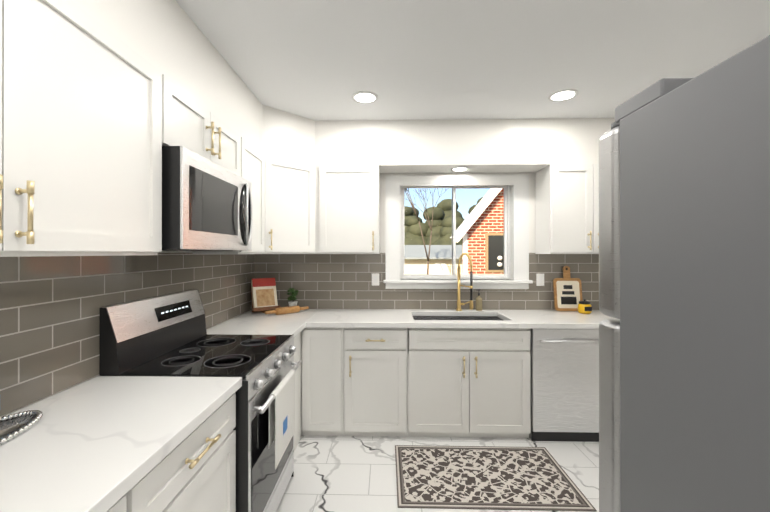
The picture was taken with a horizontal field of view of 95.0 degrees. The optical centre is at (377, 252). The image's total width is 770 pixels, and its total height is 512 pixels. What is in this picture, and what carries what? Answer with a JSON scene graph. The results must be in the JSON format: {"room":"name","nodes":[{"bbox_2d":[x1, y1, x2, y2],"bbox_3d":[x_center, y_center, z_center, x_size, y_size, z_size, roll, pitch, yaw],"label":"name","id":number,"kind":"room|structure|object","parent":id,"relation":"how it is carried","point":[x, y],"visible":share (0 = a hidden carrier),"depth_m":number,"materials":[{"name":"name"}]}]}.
{"room":"kitchen","nodes":[
{"label":"kitchen","id":0,"kind":"room"},
{"bbox_2d":[0,251,254,417],"bbox_3d":[-1.295,0.151,0.613,0.109,2.590,5.860,0,0,1],"label":"wall","id":1,"kind":"structure","parent":0,"point":[50,306],"depth_m":1.43,"materials":[{"name":"tile"}]},
{"bbox_2d":[72,0,614,172],"bbox_3d":[0.474,-0.950,0.542,3.450,0.389,5.600,0,0,1],"label":"soffit","id":2,"kind":"structure","parent":0,"point":[169,40],"depth_m":3.00,"materials":[{"name":"white paint"}]},
{"bbox_2d":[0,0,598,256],"bbox_3d":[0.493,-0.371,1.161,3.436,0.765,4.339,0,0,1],"label":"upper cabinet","id":3,"kind":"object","parent":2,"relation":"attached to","point":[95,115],"visible":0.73,"depth_m":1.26,"materials":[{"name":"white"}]},
{"bbox_2d":[162,146,252,250],"bbox_3d":[-0.987,-0.230,1.889,0.442,0.444,0.770,0,0,1],"label":"microwave","id":4,"kind":"object","parent":3,"relation":"attached to","point":[206,204],"visible":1,"depth_m":1.66,"materials":[{"name":"silver metal"}]},
{"bbox_2d":[451,167,468,170],"bbox_3d":[0.742,-0.747,3.177,0.164,0.006,0.164,0,0,1],"label":"recessed light","id":5,"kind":"object","parent":2,"relation":"attached to","point":[459,168],"visible":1,"depth_m":3.18,"materials":[{"name":"white plastic"}]},
{"bbox_2d":[276,435,598,511],"bbox_3d":[0.475,1.496,0.568,3.650,0.100,5.860,0,0,1],"label":"floor","id":6,"kind":"structure","parent":0,"point":[344,473],"depth_m":2.35,"materials":[{"name":"tile"}]},
{"bbox_2d":[107,467,154,511],"bbox_3d":[-0.935,1.011,0.581,0.609,0.868,0.754,0,0,1],"label":"base cabinet","id":7,"kind":"object","parent":6,"relation":"on","point":[141,497],"depth_m":0.93,"materials":[{"name":"white wood"}]},
{"bbox_2d":[0,376,241,511],"bbox_3d":[-0.930,0.555,0.277,0.634,0.040,2.506,0,0,1],"label":"countertop","id":8,"kind":"structure","parent":7,"relation":"on","point":[101,444],"depth_m":1.02,"materials":[{"name":"stone"}]},
{"bbox_2d":[0,410,42,444],"bbox_3d":[-1.131,0.527,0.968,0.187,0.018,0.397,0,0,1],"label":"tray","id":9,"kind":"object","parent":8,"relation":"on","point":[14,425],"visible":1,"depth_m":1.09,"materials":[{"name":"silver metal"}]},
{"bbox_2d":[155,393,235,511],"bbox_3d":[-0.921,1.012,1.176,0.609,0.868,0.703,0,0,1],"label":"base cabinet","id":10,"kind":"object","parent":6,"relation":"on","point":[199,475],"depth_m":1.25,"materials":[{"name":"white wood"}]},
{"bbox_2d":[99,290,301,511],"bbox_3d":[-0.850,0.846,1.911,0.716,1.205,0.757,0,0,1],"label":"range","id":11,"kind":"object","parent":6,"relation":"on","point":[165,335],"visible":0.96,"depth_m":1.72,"materials":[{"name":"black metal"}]},
{"bbox_2d":[269,370,294,468],"bbox_3d":[-0.504,0.867,1.883,0.036,0.362,0.360,0,0,1],"label":"hanging towel","id":12,"kind":"object","parent":11,"relation":"hanging from","point":[281,419],"visible":0.96,"depth_m":1.81,"materials":[{"name":"white fabric"}]},
{"bbox_2d":[294,327,310,451],"bbox_3d":[-0.855,1.015,2.829,0.662,0.868,1.063,0,0,1],"label":"base cabinet","id":13,"kind":"object","parent":6,"relation":"on","point":[302,342],"depth_m":2.74,"materials":[{"name":"white wood"}]},
{"bbox_2d":[206,321,307,337],"bbox_3d":[-0.875,0.559,2.505,0.637,0.040,0.416,0,0,1],"label":"countertop","id":14,"kind":"structure","parent":13,"relation":"on","point":[294,328],"depth_m":2.53,"materials":[{"name":"stone"}]},
{"bbox_2d":[311,327,354,435],"bbox_3d":[-0.388,1.015,3.045,0.403,0.868,0.609,0,0,1],"label":"base cabinet","id":15,"kind":"object","parent":6,"relation":"on","point":[332,349],"depth_m":2.75,"materials":[{"name":"white wood"}]},
{"bbox_2d":[355,328,418,436],"bbox_3d":[-0.013,1.015,3.036,0.644,0.868,0.609,0,0,1],"label":"base cabinet","id":16,"kind":"object","parent":6,"relation":"on","point":[386,359],"depth_m":2.74,"materials":[{"name":"white wood"}]},
{"bbox_2d":[228,309,616,328],"bbox_3d":[0.537,0.647,3.004,3.436,0.214,0.649,0,0,1],"label":"countertop","id":17,"kind":"structure","parent":16,"relation":"on","point":[316,318],"depth_m":2.87,"materials":[{"name":"stone"}]},
{"bbox_2d":[250,278,280,311],"bbox_3d":[-1.007,0.380,3.157,0.240,0.291,0.132,0,0,-37],"label":"cookbook","id":18,"kind":"object","parent":17,"relation":"on","point":[263,294],"visible":0.88,"depth_m":3.14,"materials":[{"name":"red paper"}]},
{"bbox_2d":[265,306,308,314],"bbox_3d":[-0.790,0.509,3.101,0.410,0.060,0.060,0,0,-42],"label":"rolling pin","id":19,"kind":"object","parent":17,"relation":"on","point":[286,310],"visible":1,"depth_m":3.07,"materials":[{"name":"brown wood"}]},
{"bbox_2d":[287,288,298,306],"bbox_3d":[-0.787,0.436,3.280,0.106,0.207,0.089,0,0,1],"label":"plant","id":20,"kind":"object","parent":17,"relation":"on","point":[294,293],"visible":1,"depth_m":3.26,"materials":[{"name":"green plant"}]},
{"bbox_2d":[456,253,472,310],"bbox_3d":[0.792,0.272,3.181,0.135,0.536,0.232,0,0,1],"label":"faucet","id":21,"kind":"object","parent":17,"relation":"on","point":[459,303],"visible":1,"depth_m":3.23,"materials":[{"name":"gold metal"}]},
{"bbox_2d":[476,289,481,310],"bbox_3d":[0.939,0.441,3.265,0.060,0.198,0.041,0,0,1],"label":"soap bottle","id":22,"kind":"object","parent":17,"relation":"on","point":[478,303],"visible":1,"depth_m":3.25,"materials":[{"name":"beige glass"}]},
{"bbox_2d":[553,266,582,310],"bbox_3d":[1.754,0.333,3.257,0.250,0.412,0.064,0,0,1],"label":"cutting board","id":23,"kind":"object","parent":17,"relation":"on","point":[567,292],"visible":0.83,"depth_m":3.25,"materials":[{"name":"brown wood"}]},
{"bbox_2d":[578,299,591,313],"bbox_3d":[1.831,0.477,3.117,0.110,0.124,0.112,0,0,1],"label":"jar","id":24,"kind":"object","parent":17,"relation":"on","point":[584,306],"visible":1,"depth_m":3.08,"materials":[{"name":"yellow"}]},
{"bbox_2d":[419,335,530,437],"bbox_3d":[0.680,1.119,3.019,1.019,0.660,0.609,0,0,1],"label":"base cabinet","id":25,"kind":"object","parent":6,"relation":"on","point":[440,382],"depth_m":2.72,"materials":[{"name":"white wood"}]},
{"bbox_2d":[395,445,596,510],"bbox_3d":[0.676,1.445,2.304,1.110,0.006,0.640,0,0,1],"label":"rug","id":26,"kind":"object","parent":6,"relation":"on","point":[485,477],"visible":1,"depth_m":2.23,"materials":[{"name":"beige fabric"}]},
{"bbox_2d":[529,329,598,441],"bbox_3d":[1.494,1.016,2.975,0.605,0.868,0.660,0,0,1],"label":"dishwasher","id":27,"kind":"object","parent":6,"relation":"on","point":[564,384],"visible":0.46,"depth_m":2.69,"materials":[{"name":"silver metal"}]},
{"bbox_2d":[599,35,769,511],"bbox_3d":[0.981,0.535,0.594,0.759,1.822,0.891,0,0,1],"label":"fridge","id":28,"kind":"object","parent":6,"relation":"on","point":[684,291],"visible":1,"depth_m":0.69,"materials":[{"name":"grey metal"}]},
{"bbox_2d":[380,172,534,309],"bbox_3d":[0.543,0.155,3.420,3.450,2.590,0.160,0,0,1],"label":"wall","id":29,"kind":"structure","parent":0,"point":[531,212],"depth_m":3.34,"materials":[{"name":"white paint"}]},
{"bbox_2d":[255,253,598,309],"bbox_3d":[0.545,0.273,3.335,3.440,0.535,0.008,0,0,1],"label":"backsplash","id":30,"kind":"structure","parent":29,"relation":"attached to","point":[330,281],"depth_m":3.34,"materials":[{"name":"tile"}]},
{"bbox_2d":[372,273,378,285],"bbox_3d":[-0.019,0.258,3.340,0.072,0.115,0.007,0,0,1],"label":"switch plate","id":31,"kind":"object","parent":30,"relation":"attached to","point":[375,279],"visible":1,"depth_m":3.34,"materials":[{"name":"white plastic"}]},
{"bbox_2d":[536,274,543,285],"bbox_3d":[1.525,0.258,3.303,0.072,0.115,0.007,0,0,1],"label":"switch plate","id":32,"kind":"object","parent":30,"relation":"attached to","point":[539,279],"visible":1,"depth_m":3.30,"materials":[{"name":"white plastic"}]},
{"bbox_2d":[383,175,532,288],"bbox_3d":[0.747,-0.190,3.395,1.380,1.070,0.242,0,0,1],"label":"window","id":33,"kind":"structure","parent":29,"relation":"in","point":[437,226],"depth_m":3.42,"materials":[{"name":"white"}]},
{"bbox_2d":[176,0,769,120],"bbox_3d":[0.475,-1.194,0.573,3.650,0.100,5.860,0,0,1],"label":"ceiling","id":34,"kind":"structure","parent":0,"point":[320,60],"depth_m":1.99,"materials":[{"name":"white paint"}]},
{"bbox_2d":[352,91,377,102],"bbox_3d":[-0.092,-1.137,2.597,0.194,0.006,0.194,0,0,1],"label":"recessed light","id":35,"kind":"object","parent":34,"relation":"in","point":[365,97],"visible":1,"depth_m":2.59,"materials":[{"name":"white"}]},
{"bbox_2d":[548,89,577,101],"bbox_3d":[1.347,-1.137,2.563,0.194,0.006,0.194,0,0,1],"label":"recessed light","id":36,"kind":"object","parent":34,"relation":"in","point":[564,95],"visible":1,"depth_m":2.56,"materials":[{"name":"white plastic"}]}
]}

